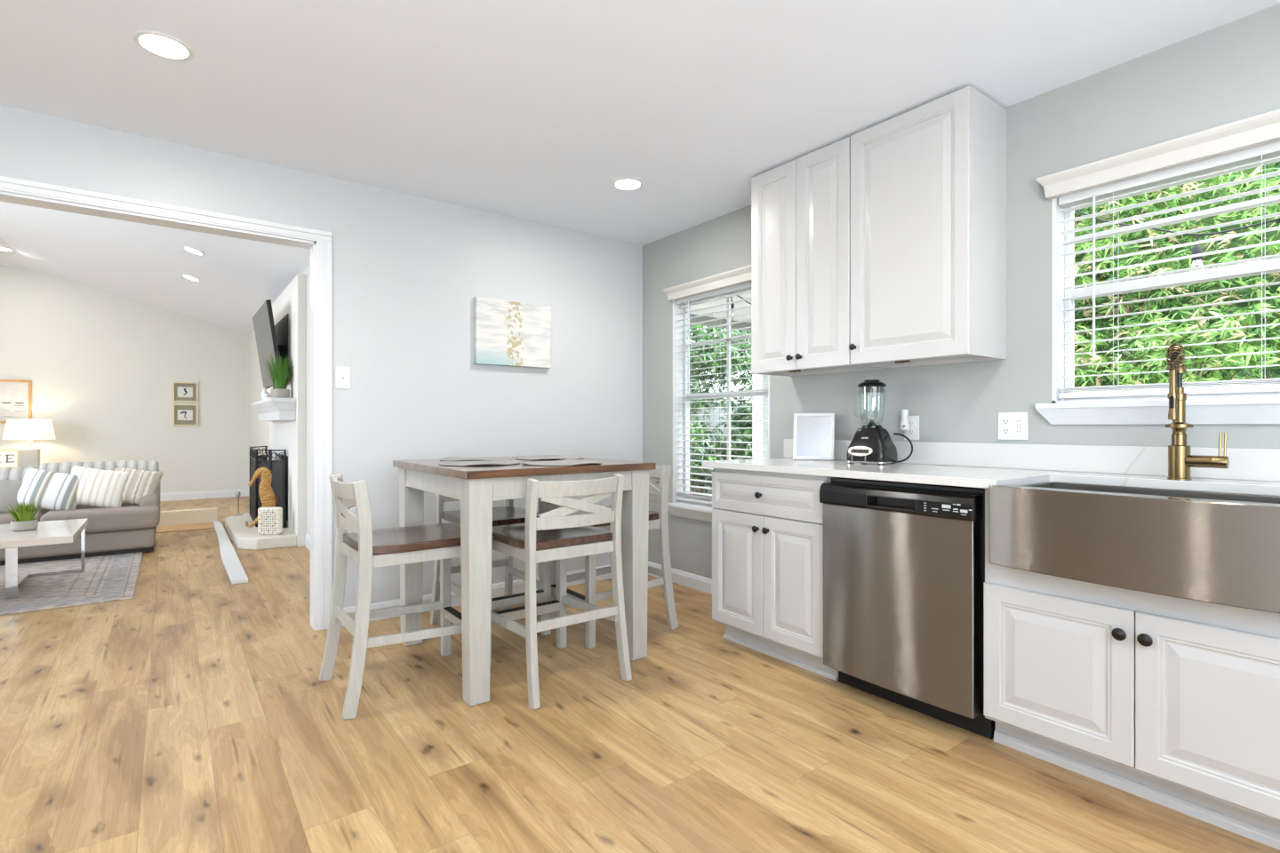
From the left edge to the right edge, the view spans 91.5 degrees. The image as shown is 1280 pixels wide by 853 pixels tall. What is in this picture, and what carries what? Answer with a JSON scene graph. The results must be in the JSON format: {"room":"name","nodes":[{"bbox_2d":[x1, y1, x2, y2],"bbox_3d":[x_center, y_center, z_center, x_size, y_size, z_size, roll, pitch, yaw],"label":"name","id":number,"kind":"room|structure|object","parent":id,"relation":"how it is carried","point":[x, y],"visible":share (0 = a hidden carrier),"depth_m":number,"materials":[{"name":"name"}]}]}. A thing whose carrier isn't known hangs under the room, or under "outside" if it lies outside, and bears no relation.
{"room":"kitchen","nodes":[
{"label":"kitchen","id":0,"kind":"room"},
{"bbox_2d":[10,519,38,531],"bbox_3d":[-4.095,0.656,4.150,0.132,0.064,0.132,0,0,-37],"label":"pot","id":1,"kind":"object","parent":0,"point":[17,524],"depth_m":4.11,"materials":[{"name":"ceramic"}]},
{"bbox_2d":[0,264,248,493],"bbox_3d":[-8.326,-0.510,8.160,5.754,3.200,0.120,0,0,-37],"label":"wall","id":2,"kind":"structure","parent":0,"point":[103,366],"depth_m":8.83,"materials":[{"name":"paint"}]},
{"bbox_2d":[0,379,31,423],"bbox_3d":[-8.405,-0.327,8.006,0.860,0.572,0.030,0,0,-37],"label":"wall picture","id":3,"kind":"object","parent":2,"relation":"attached to","point":[15,395],"visible":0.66,"depth_m":8.17,"materials":[{"name":"brown wood"}]},
{"bbox_2d":[172,403,198,426],"bbox_3d":[-6.747,-0.170,9.259,0.304,0.327,0.030,0,0,-37],"label":"wall picture","id":4,"kind":"object","parent":2,"relation":"attached to","point":[183,415],"visible":1,"depth_m":9.26,"materials":[{"name":"brown wood"}]},
{"bbox_2d":[177,409,192,420],"bbox_3d":[-6.749,-0.170,9.261,0.180,0.150,0.002,0,0,-37],"label":"print","id":5,"kind":"object","parent":4,"relation":"attached to","point":[182,414],"depth_m":9.26,"materials":[{"name":"paper"}]},
{"bbox_2d":[172,381,198,402],"bbox_3d":[-6.747,-0.510,9.259,0.304,0.301,0.030,0,0,-37],"label":"wall picture","id":6,"kind":"object","parent":2,"relation":"attached to","point":[182,392],"visible":1,"depth_m":9.26,"materials":[{"name":"brown wood"}]},
{"bbox_2d":[177,386,192,397],"bbox_3d":[-6.749,-0.510,9.261,0.180,0.150,0.002,0,0,-37],"label":"print","id":7,"kind":"object","parent":6,"relation":"attached to","point":[182,391],"depth_m":9.26,"materials":[{"name":"paper"}]},
{"bbox_2d":[160,488,248,501],"bbox_3d":[-8.286,1.030,8.106,5.454,0.120,0.014,0,0,-37],"label":"baseboard","id":8,"kind":"structure","parent":2,"relation":"attached to","point":[244,492],"depth_m":9.38,"materials":[{"name":"white wood"}]},
{"bbox_2d":[0,201,310,335],"bbox_3d":[-6.023,-1.810,5.111,5.754,0.840,7.762,0,0,-37],"label":"ceiling","id":9,"kind":"structure","parent":0,"point":[144,263],"depth_m":6.58,"materials":[{"name":"paint"}]},
{"bbox_2d":[0,247,13,251],"bbox_3d":[-7.518,-2.096,7.371,0.170,0.006,0.170,0,0,-37],"label":"recessed light","id":10,"kind":"object","parent":9,"relation":"in","point":[1,248],"visible":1,"depth_m":7.37,"materials":[{"name":"white plastic"}]},
{"bbox_2d":[182,274,199,281],"bbox_3d":[-4.966,-1.644,6.902,0.164,0.048,0.169,0,0,-43],"label":"recessed light","id":11,"kind":"object","parent":9,"relation":"in","point":[184,276],"visible":1,"depth_m":6.90,"materials":[{"name":"white plastic"}]},
{"bbox_2d":[183,246,204,255],"bbox_3d":[-4.183,-1.647,5.849,0.164,0.048,0.169,0,0,-32],"label":"recessed light","id":12,"kind":"object","parent":9,"relation":"in","point":[191,250],"visible":1,"depth_m":5.84,"materials":[{"name":"white plastic"}]},
{"bbox_2d":[248,265,310,535],"bbox_3d":[-3.751,-0.175,6.753,0.150,2.530,7.642,0,0,-37],"label":"wall","id":13,"kind":"structure","parent":0,"point":[259,431],"depth_m":8.41,"materials":[{"name":"paint"}]},
{"bbox_2d":[304,533,310,551],"bbox_3d":[-2.276,1.030,4.665,0.014,0.120,2.532,0,0,-37],"label":"baseboard","id":14,"kind":"structure","parent":13,"relation":"attached to","point":[307,537],"depth_m":5.58,"materials":[{"name":"white wood"}]},
{"bbox_2d":[270,388,289,398],"bbox_3d":[-3.373,-0.305,5.849,0.164,0.089,0.164,0,0,-37],"label":"pot","id":15,"kind":"object","parent":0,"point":[279,393],"depth_m":5.78,"materials":[{"name":"ceramic"}]},
{"bbox_2d":[0,104,642,607],"bbox_3d":[-2.979,-0.610,2.472,7.427,3.400,0.120,0,0,-37],"label":"wall","id":16,"kind":"structure","parent":0,"point":[409,271],"depth_m":3.68,"materials":[{"name":"grey paint"}]},
{"bbox_2d":[0,191,316,631],"bbox_3d":[-2.559,0.051,2.792,1.983,2.078,0.125,0,0,-37],"label":"trim","id":17,"kind":"structure","parent":16,"relation":"attached to","point":[4,196],"depth_m":3.22,"materials":[{"name":"white wood"}]},
{"bbox_2d":[0,176,332,243],"bbox_3d":[-2.515,-1.018,2.735,2.125,0.060,0.021,0,0,-37],"label":"trim","id":18,"kind":"structure","parent":16,"relation":"attached to","point":[7,184],"depth_m":2.92,"materials":[{"name":"white wood"}]},
{"bbox_2d":[316,241,332,631],"bbox_3d":[-1.697,0.051,3.353,0.075,2.078,0.021,0,0,-37],"label":"trim","id":19,"kind":"structure","parent":16,"relation":"attached to","point":[324,250],"depth_m":3.35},
{"bbox_2d":[335,366,350,389],"bbox_3d":[-1.622,-0.266,3.411,0.077,0.122,0.017,0,0,-37],"label":"light switch","id":20,"kind":"object","parent":16,"relation":"attached to","point":[342,374],"visible":1,"depth_m":3.41,"materials":[{"name":"white plastic"}]},
{"bbox_2d":[340,565,611,626],"bbox_3d":[-0.823,1.042,4.017,2.122,0.095,0.014,0,0,-37],"label":"baseboard","id":21,"kind":"structure","parent":16,"relation":"attached to","point":[498,589],"depth_m":3.94,"materials":[{"name":"white wood"}]},
{"bbox_2d":[473,296,551,368],"bbox_3d":[-0.811,-0.594,4.009,0.520,0.412,0.040,0,0,-37],"label":"picture","id":22,"kind":"object","parent":16,"relation":"attached to","point":[507,333],"visible":1,"depth_m":3.98},
{"bbox_2d":[0,496,1279,852],"bbox_3d":[-3.329,1.140,3.062,7.580,0.100,14.300,0,0,-37],"label":"floor","id":23,"kind":"structure","parent":0,"point":[192,713],"depth_m":2.08,"materials":[{"name":"brown wood"}]},
{"bbox_2d":[0,552,142,615],"bbox_3d":[-4.826,1.085,4.099,2.402,0.010,2.200,0,0,-37],"label":"area rug","id":24,"kind":"object","parent":23,"relation":"on","point":[105,579],"visible":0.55,"depth_m":4.27,"materials":[{"name":"grey fabric"}]},
{"bbox_2d":[0,519,87,599],"bbox_3d":[-4.362,0.884,3.923,1.270,0.392,0.920,0,0,-37],"label":"coffee table","id":25,"kind":"object","parent":24,"relation":"on","point":[62,532],"visible":1,"depth_m":3.94,"materials":[{"name":"wood"}]},
{"bbox_2d":[3,501,40,531],"bbox_3d":[-4.107,0.594,4.149,0.209,0.187,0.192,0,0,-37],"label":"potted succulent","id":26,"kind":"object","parent":25,"relation":"on","point":[24,520],"visible":1,"depth_m":4.12,"materials":[{"name":"plant"}]},
{"bbox_2d":[0,459,159,565],"bbox_3d":[-5.511,0.697,4.960,2.687,0.765,1.000,0,0,-37],"label":"sofa","id":27,"kind":"object","parent":24,"relation":"on","point":[128,528],"visible":0.51,"depth_m":5.24,"materials":[{"name":"beige fabric"}]},
{"bbox_2d":[0,480,23,513],"bbox_3d":[-5.255,0.560,5.029,0.466,0.309,0.203,0,0,-32],"label":"throw pillow","id":28,"kind":"object","parent":27,"relation":"on","point":[9,489],"visible":0.78,"depth_m":5.05,"materials":[{"name":"white fabric"}]},
{"bbox_2d":[0,466,39,480],"bbox_3d":[-5.569,0.521,5.196,0.820,0.352,0.305,0,0,-37],"label":"cushion","id":29,"kind":"object","parent":27,"relation":"on","point":[16,473],"depth_m":5.30,"materials":[{"name":"grey fabric"}]},
{"bbox_2d":[0,507,50,524],"bbox_3d":[-5.314,0.787,5.008,0.800,0.178,0.800,0,0,-37],"label":"seat cushion","id":30,"kind":"object","parent":27,"relation":"on","point":[4,519],"depth_m":4.94,"materials":[{"name":"beige fabric"}]},
{"bbox_2d":[16,467,79,510],"bbox_3d":[-4.937,0.535,5.231,0.480,0.391,0.206,0,0,-27],"label":"throw pillow","id":31,"kind":"object","parent":27,"relation":"on","point":[52,491],"visible":0.93,"depth_m":5.18,"materials":[{"name":"white fabric"}]},
{"bbox_2d":[39,459,159,473],"bbox_3d":[-4.910,0.506,5.693,0.820,0.382,0.305,0,0,-37],"label":"cushion","id":32,"kind":"object","parent":27,"relation":"on","point":[64,468],"depth_m":5.67,"materials":[{"name":"grey fabric"}]},
{"bbox_2d":[40,503,159,534],"bbox_3d":[-4.686,0.787,5.471,0.750,0.178,0.820,0,0,-37],"label":"seat cushion","id":33,"kind":"object","parent":27,"relation":"on","point":[143,517],"depth_m":5.23,"materials":[{"name":"beige fabric"}]},
{"bbox_2d":[71,465,128,507],"bbox_3d":[-4.706,0.530,5.406,0.472,0.392,0.209,0,0,-28],"label":"throw pillow","id":34,"kind":"object","parent":27,"relation":"on","point":[99,488],"visible":0.89,"depth_m":5.36,"materials":[{"name":"beige fabric"}]},
{"bbox_2d":[114,466,164,504],"bbox_3d":[-4.512,0.535,5.564,0.399,0.364,0.215,0,0,-20],"label":"throw pillow","id":35,"kind":"object","parent":27,"relation":"on","point":[139,484],"visible":0.73,"depth_m":5.54,"materials":[{"name":"beige fabric"}]},
{"bbox_2d":[155,507,247,584],"bbox_3d":[-4.255,1.008,5.396,1.218,0.165,3.500,0,0,-37],"label":"step","id":36,"kind":"structure","parent":23,"relation":"on","point":[171,521],"depth_m":6.67,"materials":[{"name":"white wood"}]},
{"bbox_2d":[224,273,306,550],"bbox_3d":[-3.878,-0.145,6.356,0.528,2.470,2.078,0,0,-37],"label":"fireplace","id":37,"kind":"object","parent":23,"relation":"on","point":[286,417],"visible":0.85,"depth_m":5.74,"materials":[{"name":"white paint"}]},
{"bbox_2d":[232,491,243,516],"bbox_3d":[-4.479,0.857,6.956,0.100,0.264,0.098,0,0,-37],"label":"candle stand","id":38,"kind":"object","parent":37,"relation":"on","point":[237,494],"visible":1,"depth_m":6.95,"materials":[{"name":"grey metal"}]},
{"bbox_2d":[245,467,277,527],"bbox_3d":[-3.550,0.685,5.844,0.277,0.609,0.131,0,0,-15],"label":"seahorse figurine","id":39,"kind":"object","parent":37,"relation":"on","point":[268,498],"visible":0.83,"depth_m":5.83,"materials":[{"name":"brown wood"}]},
{"bbox_2d":[260,387,267,397],"bbox_3d":[-4.019,-0.340,6.677,0.070,0.160,0.070,0,0,-37],"label":"ornament","id":40,"kind":"object","parent":37,"relation":"on","point":[264,388],"visible":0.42,"depth_m":6.66,"materials":[{"name":"white plastic"}]},
{"bbox_2d":[262,392,270,399],"bbox_3d":[-3.793,-0.300,6.346,0.090,0.080,0.090,0,0,-37],"label":"vase","id":41,"kind":"object","parent":37,"relation":"on","point":[264,396],"visible":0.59,"depth_m":6.31,"materials":[{"name":"ceramic"}]},
{"bbox_2d":[252,299,282,389],"bbox_3d":[-3.777,-0.800,6.371,0.196,0.779,1.220,0,0,-37],"label":"television","id":42,"kind":"object","parent":37,"relation":"attached to","point":[263,319],"visible":0.71,"depth_m":6.25,"materials":[{"name":"black plastic"}]},
{"bbox_2d":[249,446,286,527],"bbox_3d":[-3.988,0.607,6.606,0.237,0.765,1.498,0,0,-37],"label":"fire screen","id":43,"kind":"object","parent":37,"relation":"on","point":[277,468],"visible":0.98,"depth_m":6.08,"materials":[{"name":"black metal"}]},
{"bbox_2d":[257,507,282,535],"bbox_3d":[-3.385,0.865,5.714,0.196,0.250,0.072,0,0,-5],"label":"box","id":44,"kind":"object","parent":37,"relation":"on","point":[269,519],"visible":1,"depth_m":5.68,"materials":[{"name":"white ceramic"}]},
{"bbox_2d":[263,351,292,398],"bbox_3d":[-3.377,-0.481,5.852,0.379,0.441,0.395,0,0,-37],"label":"potted grass","id":45,"kind":"object","parent":37,"relation":"on","point":[279,376],"depth_m":5.79,"materials":[{"name":"plant"}]},
{"bbox_2d":[319,473,461,719],"bbox_3d":[-1.011,0.650,2.668,0.575,0.888,0.469,0,0,-37],"label":"counter chair","id":46,"kind":"object","parent":23,"relation":"on","point":[370,548],"visible":0.91,"depth_m":2.53,"materials":[{"name":"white wood"}]},
{"bbox_2d":[429,494,551,635],"bbox_3d":[-0.803,0.650,3.360,0.469,0.888,0.575,0,0,-37],"label":"counter chair","id":47,"kind":"object","parent":23,"relation":"on","point":[508,515],"visible":0.32,"depth_m":3.34,"materials":[{"name":"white wood"}]},
{"bbox_2d":[392,455,655,706],"bbox_3d":[-0.588,0.630,3.048,0.927,0.920,0.972,0,0,-37],"label":"dining table","id":48,"kind":"object","parent":23,"relation":"on","point":[476,487],"visible":0.83,"depth_m":2.69,"materials":[{"name":"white wood"}]},
{"bbox_2d":[440,456,512,461],"bbox_3d":[-0.837,0.164,3.197,0.360,0.008,0.360,0,0,-37],"label":"placemat","id":49,"kind":"object","parent":48,"relation":"on","point":[447,459],"visible":0.98,"depth_m":3.18,"materials":[{"name":"grey fabric"}]},
{"bbox_2d":[438,460,520,465],"bbox_3d":[-0.726,0.164,2.835,0.360,0.008,0.360,0,0,-37],"label":"placemat","id":50,"kind":"object","parent":48,"relation":"on","point":[487,462],"visible":1,"depth_m":2.80,"materials":[{"name":"grey fabric"}]},
{"bbox_2d":[515,456,583,460],"bbox_3d":[-0.476,0.164,3.300,0.360,0.008,0.360,0,0,-37],"label":"placemat","id":51,"kind":"object","parent":48,"relation":"on","point":[529,458],"visible":0.99,"depth_m":3.27,"materials":[{"name":"grey fabric"}]},
{"bbox_2d":[521,459,601,465],"bbox_3d":[-0.356,0.164,2.852,0.360,0.008,0.360,0,0,-37],"label":"placemat","id":52,"kind":"object","parent":48,"relation":"on","point":[564,462],"visible":1,"depth_m":2.87,"materials":[{"name":"grey fabric"}]},
{"bbox_2d":[490,473,631,709],"bbox_3d":[-0.393,0.650,2.762,0.469,0.888,0.575,0,0,-37],"label":"counter chair","id":53,"kind":"object","parent":23,"relation":"on","point":[555,535],"visible":0.9,"depth_m":2.61,"materials":[{"name":"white wood"}]},
{"bbox_2d":[551,464,678,648],"bbox_3d":[-0.161,0.650,3.394,0.575,0.888,0.469,0,0,-37],"label":"counter chair","id":54,"kind":"object","parent":23,"relation":"on","point":[659,520],"visible":0.3,"depth_m":3.34,"materials":[{"name":"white wood"}]},
{"bbox_2d":[712,468,838,680],"bbox_3d":[0.798,0.648,3.066,0.640,0.883,0.680,0,0,-37],"label":"base cabinet","id":55,"kind":"object","parent":23,"relation":"on","point":[767,527],"visible":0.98,"depth_m":2.86,"materials":[{"name":"white wood"}]},
{"bbox_2d":[819,477,995,739],"bbox_3d":[1.188,0.654,2.536,0.646,0.872,0.621,0,0,-37],"label":"dishwasher","id":56,"kind":"object","parent":23,"relation":"on","point":[904,563],"visible":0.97,"depth_m":2.29,"materials":[{"name":"metal"}]},
{"bbox_2d":[983,482,1279,850],"bbox_3d":[1.643,0.648,1.950,0.640,0.883,0.840,0,0,-37],"label":"base cabinet","id":57,"kind":"object","parent":23,"relation":"on","point":[1173,703],"visible":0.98,"depth_m":1.78,"materials":[{"name":"white wood"}]},
{"bbox_3d":[2.166,0.648,1.257,0.640,0.883,0.893,0,0,-37],"label":"base cabinet","id":58,"kind":"object","parent":23,"relation":"on","visible":0},
{"bbox_2d":[701,457,1279,496],"bbox_3d":[1.510,0.191,2.141,0.661,0.030,3.095,0,0,-37],"label":"countertop","id":59,"kind":"structure","parent":58,"relation":"on","point":[938,475],"depth_m":2.31,"materials":[{"name":"white stone"}]},
{"bbox_2d":[792,413,834,460],"bbox_3d":[0.914,0.052,3.279,0.208,0.245,0.060,0,0,23],"label":"frame","id":60,"kind":"object","parent":59,"relation":"on","point":[813,433],"visible":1,"depth_m":3.28,"materials":[{"name":"white plastic"}]},
{"bbox_2d":[846,379,912,464],"bbox_3d":[1.127,-0.023,2.932,0.274,0.398,0.187,0,0,45],"label":"blender","id":61,"kind":"object","parent":59,"relation":"on","point":[871,443],"visible":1,"depth_m":2.91,"materials":[{"name":"black plastic"}]},
{"bbox_2d":[989,482,1279,613],"bbox_3d":[1.559,0.321,1.864,0.515,0.258,0.794,0,0,-37],"label":"farmhouse sink","id":62,"kind":"object","parent":59,"relation":"in","point":[1221,548],"visible":1,"depth_m":1.71,"materials":[{"name":"metal"}]},
{"bbox_2d":[1001,482,1279,505],"bbox_3d":[1.580,0.310,1.881,0.460,0.236,0.772,0,0,-37],"label":"basin","id":63,"kind":"object","parent":62,"relation":"in","point":[1261,500],"depth_m":2.00,"materials":[{"name":"silver metal"}]},
{"bbox_2d":[1165,344,1229,480],"bbox_3d":[1.786,-0.048,2.013,0.125,0.448,0.156,0,0,-37],"label":"kitchen faucet","id":64,"kind":"object","parent":59,"relation":"on","point":[1180,460],"visible":1,"depth_m":2.04,"materials":[{"name":"gold metal"}]},
{"bbox_3d":[-8.244,0.814,7.733,1.670,0.553,0.520,0,0,-37],"label":"console table","id":65,"kind":"object","parent":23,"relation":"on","visible":0},
{"bbox_2d":[0,448,19,467],"bbox_3d":[-8.336,0.412,7.864,0.740,0.248,0.030,0,0,-37],"label":"word sign","id":66,"kind":"object","parent":65,"relation":"on","point":[9,458],"visible":0.9,"depth_m":8.03,"materials":[{"name":"white wood"}]},
{"bbox_2d":[2,418,55,467],"bbox_3d":[-7.839,0.221,8.014,0.490,0.631,0.490,0,0,-37],"label":"table lamp","id":67,"kind":"object","parent":65,"relation":"on","point":[15,428],"visible":0.91,"depth_m":7.91,"materials":[{"name":"beige fabric"}]},
{"bbox_2d":[0,0,1279,246],"bbox_3d":[-0.192,-1.400,0.486,5.680,0.100,6.408,0,0,-37],"label":"ceiling","id":68,"kind":"structure","parent":0,"point":[530,110],"depth_m":2.42,"materials":[{"name":"paint"}]},
{"bbox_2d":[133,30,193,60],"bbox_3d":[-1.686,-1.347,2.211,0.170,0.006,0.170,0,0,-37],"label":"recessed light","id":69,"kind":"object","parent":68,"relation":"in","point":[161,44],"visible":1,"depth_m":2.21,"materials":[{"name":"white plastic"}]},
{"bbox_2d":[612,177,642,190],"bbox_3d":[-0.069,-1.347,3.470,0.170,0.006,0.170,0,0,-37],"label":"recessed light","id":70,"kind":"object","parent":68,"relation":"in","point":[624,183],"visible":1,"depth_m":3.46,"materials":[{"name":"white plastic"}]},
{"bbox_2d":[642,3,1279,579],"bbox_3d":[1.975,-0.180,2.200,0.150,2.540,6.528,0,0,-37],"label":"wall","id":71,"kind":"structure","parent":0,"point":[1228,73],"depth_m":2.58,"materials":[{"name":"grey paint"}]},
{"bbox_2d":[648,561,711,594],"bbox_3d":[0.436,1.042,4.101,0.014,0.095,1.398,0,0,-37],"label":"baseboard","id":72,"kind":"structure","parent":71,"relation":"attached to","point":[697,582],"depth_m":4.22,"materials":[{"name":"white wood"}]},
{"bbox_2d":[663,264,769,522],"bbox_3d":[0.533,-0.170,4.056,0.211,1.584,0.975,0,0,-37],"label":"window","id":73,"kind":"structure","parent":71,"relation":"in","point":[687,509],"depth_m":4.29,"materials":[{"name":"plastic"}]},
{"bbox_2d":[676,281,767,504],"bbox_3d":[0.525,-0.192,4.050,0.068,1.412,0.853,0,0,-37],"label":"window blind","id":74,"kind":"object","parent":73,"relation":"attached to","point":[703,500],"visible":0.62,"depth_m":4.12,"materials":[{"name":"white plastic"}]},
{"bbox_2d":[751,136,885,376],"bbox_3d":[0.898,-0.807,3.204,0.356,1.066,0.610,0,0,-37],"label":"upper cabinet","id":75,"kind":"object","parent":71,"relation":"attached to","point":[801,206],"visible":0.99,"depth_m":3.08,"materials":[{"name":"white wood"}]},
{"bbox_2d":[904,416,919,440],"bbox_3d":[1.292,0.007,2.970,0.010,0.118,0.075,0,0,-37],"label":"wall outlet","id":76,"kind":"object","parent":71,"relation":"attached to","point":[913,434],"visible":0.86,"depth_m":2.96,"materials":[{"name":"white plastic"}]},
{"bbox_2d":[898,409,910,431],"bbox_3d":[1.256,-0.029,2.964,0.050,0.102,0.046,0,0,-37],"label":"plug","id":77,"kind":"object","parent":76,"relation":"attached to","point":[904,426],"visible":1,"depth_m":2.95,"materials":[{"name":"white plastic"}]},
{"bbox_2d":[907,429,914,434],"bbox_3d":[1.290,0.026,2.969,0.003,0.025,0.033,0,0,-37],"label":"receptacle","id":78,"kind":"object","parent":76,"relation":"attached to","point":[911,431],"depth_m":2.97,"materials":[{"name":"white plastic"}]},
{"bbox_2d":[908,421,914,426],"bbox_3d":[1.290,-0.013,2.969,0.003,0.025,0.033,0,0,-37],"label":"receptacle","id":79,"kind":"object","parent":76,"relation":"attached to","point":[912,423],"depth_m":2.96,"materials":[{"name":"white plastic"}]},
{"bbox_2d":[848,85,1006,368],"bbox_3d":[1.245,-0.807,2.746,0.356,1.066,0.536,0,0,-37],"label":"upper cabinet","id":80,"kind":"object","parent":71,"relation":"attached to","point":[928,180],"visible":1,"depth_m":2.60,"materials":[{"name":"white wood"}]},
{"bbox_2d":[998,412,1028,440],"bbox_3d":[1.561,-0.002,2.614,0.010,0.117,0.117,0,0,-37],"label":"wall outlet","id":81,"kind":"object","parent":71,"relation":"attached to","point":[1012,426],"visible":1,"depth_m":2.61,"materials":[{"name":"white plastic"}]},
{"bbox_2d":[1001,418,1009,424],"bbox_3d":[1.543,-0.021,2.633,0.003,0.025,0.033,0,0,-37],"label":"receptacle","id":82,"kind":"object","parent":81,"relation":"attached to","point":[1004,421],"depth_m":2.63,"materials":[{"name":"white plastic"}]},
{"bbox_2d":[1001,427,1009,433],"bbox_3d":[1.543,0.018,2.633,0.003,0.025,0.033,0,0,-37],"label":"receptacle","id":83,"kind":"object","parent":81,"relation":"attached to","point":[1004,430],"depth_m":2.63,"materials":[{"name":"white plastic"}]},
{"bbox_2d":[784,439,1279,481],"bbox_3d":[1.764,0.124,2.337,0.020,0.104,3.102,0,0,-37],"label":"backsplash","id":84,"kind":"structure","parent":71,"relation":"attached to","point":[1244,464],"depth_m":2.41,"materials":[{"name":"white stone"}]},
{"bbox_2d":[1035,108,1279,424],"bbox_3d":[1.963,-0.500,2.163,0.211,0.984,1.004,0,0,-37],"label":"window","id":85,"kind":"structure","parent":71,"relation":"in","point":[1258,408],"depth_m":2.26,"materials":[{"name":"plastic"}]},
{"bbox_2d":[1058,140,1279,399],"bbox_3d":[1.956,-0.519,2.157,0.068,0.817,0.882,0,0,-37],"label":"window blind","id":86,"kind":"object","parent":85,"relation":"attached to","point":[1271,149],"visible":0.98,"depth_m":2.22,"materials":[{"name":"white plastic"}]},
{"label":"outside","id":87,"kind":"structure","parent":0,"visible":0},
{"bbox_2d":[1095,216,1109,222],"bbox_3d":[2.301,-1.020,3.092,0.060,0.036,0.055,0,0,-37],"label":"string light","id":88,"kind":"object","parent":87,"point":[1098,219],"depth_m":3.10,"materials":[{"name":"plastic"}]},
{"bbox_2d":[1150,227,1176,232],"bbox_3d":[2.444,-0.907,2.903,0.060,0.038,0.094,0,0,-37],"label":"string light","id":89,"kind":"object","parent":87,"point":[1155,228],"depth_m":2.90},
{"bbox_2d":[1184,217,1279,269],"bbox_3d":[2.580,-0.786,2.722,0.060,0.172,0.303,0,0,-37],"label":"string light","id":90,"kind":"object","parent":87,"point":[1197,249],"depth_m":2.79,"materials":[{"name":"plastic"}]},
{"bbox_2d":[1188,234,1206,271],"bbox_3d":[2.512,-0.760,2.813,0.060,0.210,0.058,0,0,-37],"label":"socket","id":91,"kind":"object","parent":90,"relation":"attached to","point":[1197,249],"depth_m":2.80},
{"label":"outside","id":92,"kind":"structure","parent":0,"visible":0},
{"bbox_2d":[691,488,706,496],"bbox_3d":[5.163,1.415,8.916,13.010,0.050,24.000,0,0,-37],"label":"ground","id":93,"kind":"structure","parent":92,"point":[699,490],"depth_m":13.46,"materials":[{"name":"soil"}]},
{"bbox_2d":[689,401,750,489],"bbox_3d":[0.159,0.415,13.050,9.590,1.950,0.030,0,0,-37],"label":"fence","id":94,"kind":"object","parent":93,"relation":"on","point":[718,411],"visible":0.02,"depth_m":14.15,"materials":[{"name":"white"}]},
{"bbox_2d":[689,324,751,497],"bbox_3d":[0.839,-0.337,11.850,6.918,4.142,2.283,0,0,-39],"label":"shrubs","id":95,"kind":"object","parent":93,"relation":"on","point":[745,353],"visible":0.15,"depth_m":12.02,"materials":[{"name":"green plant"}]},
{"bbox_2d":[1074,161,1279,391],"bbox_3d":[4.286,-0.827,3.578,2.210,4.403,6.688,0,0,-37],"label":"foliage","id":96,"kind":"object","parent":93,"relation":"on","point":[1233,348],"visible":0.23,"depth_m":4.33,"materials":[{"name":"green plant"}]},
{"bbox_3d":[2.299,1.290,7.315,6.510,0.199,4.200,0,0,-37],"label":"trim slab","id":97,"kind":"structure","parent":93,"relation":"on","visible":0},
{"bbox_2d":[752,374,767,458],"bbox_3d":[1.264,-0.110,6.471,0.140,2.599,0.140,0,0,-37],"label":"porch post","id":98,"kind":"object","parent":97,"relation":"on","point":[764,380],"visible":0.09,"depth_m":6.41,"materials":[{"name":"paint"}]},
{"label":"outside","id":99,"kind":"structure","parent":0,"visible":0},
{"bbox_2d":[689,292,751,331],"bbox_3d":[2.477,-1.410,7.080,6.510,0.200,3.610,0,0,-37],"label":"porch roof","id":100,"kind":"structure","parent":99,"point":[744,324],"depth_m":7.83,"materials":[{"name":"paint"}]},
{"bbox_2d":[730,295,751,320],"bbox_3d":[0.817,-1.115,4.724,0.060,0.587,0.500,0,0,-37],"label":"string light","id":101,"kind":"object","parent":100,"relation":"hanging from","point":[732,304],"visible":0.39,"depth_m":4.84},
{"bbox_2d":[730,296,735,320],"bbox_3d":[0.713,-0.927,4.861,0.060,0.210,0.058,0,0,-37],"label":"socket","id":102,"kind":"object","parent":101,"relation":"attached to","point":[732,305],"depth_m":4.85,"materials":[{"name":"plastic"}]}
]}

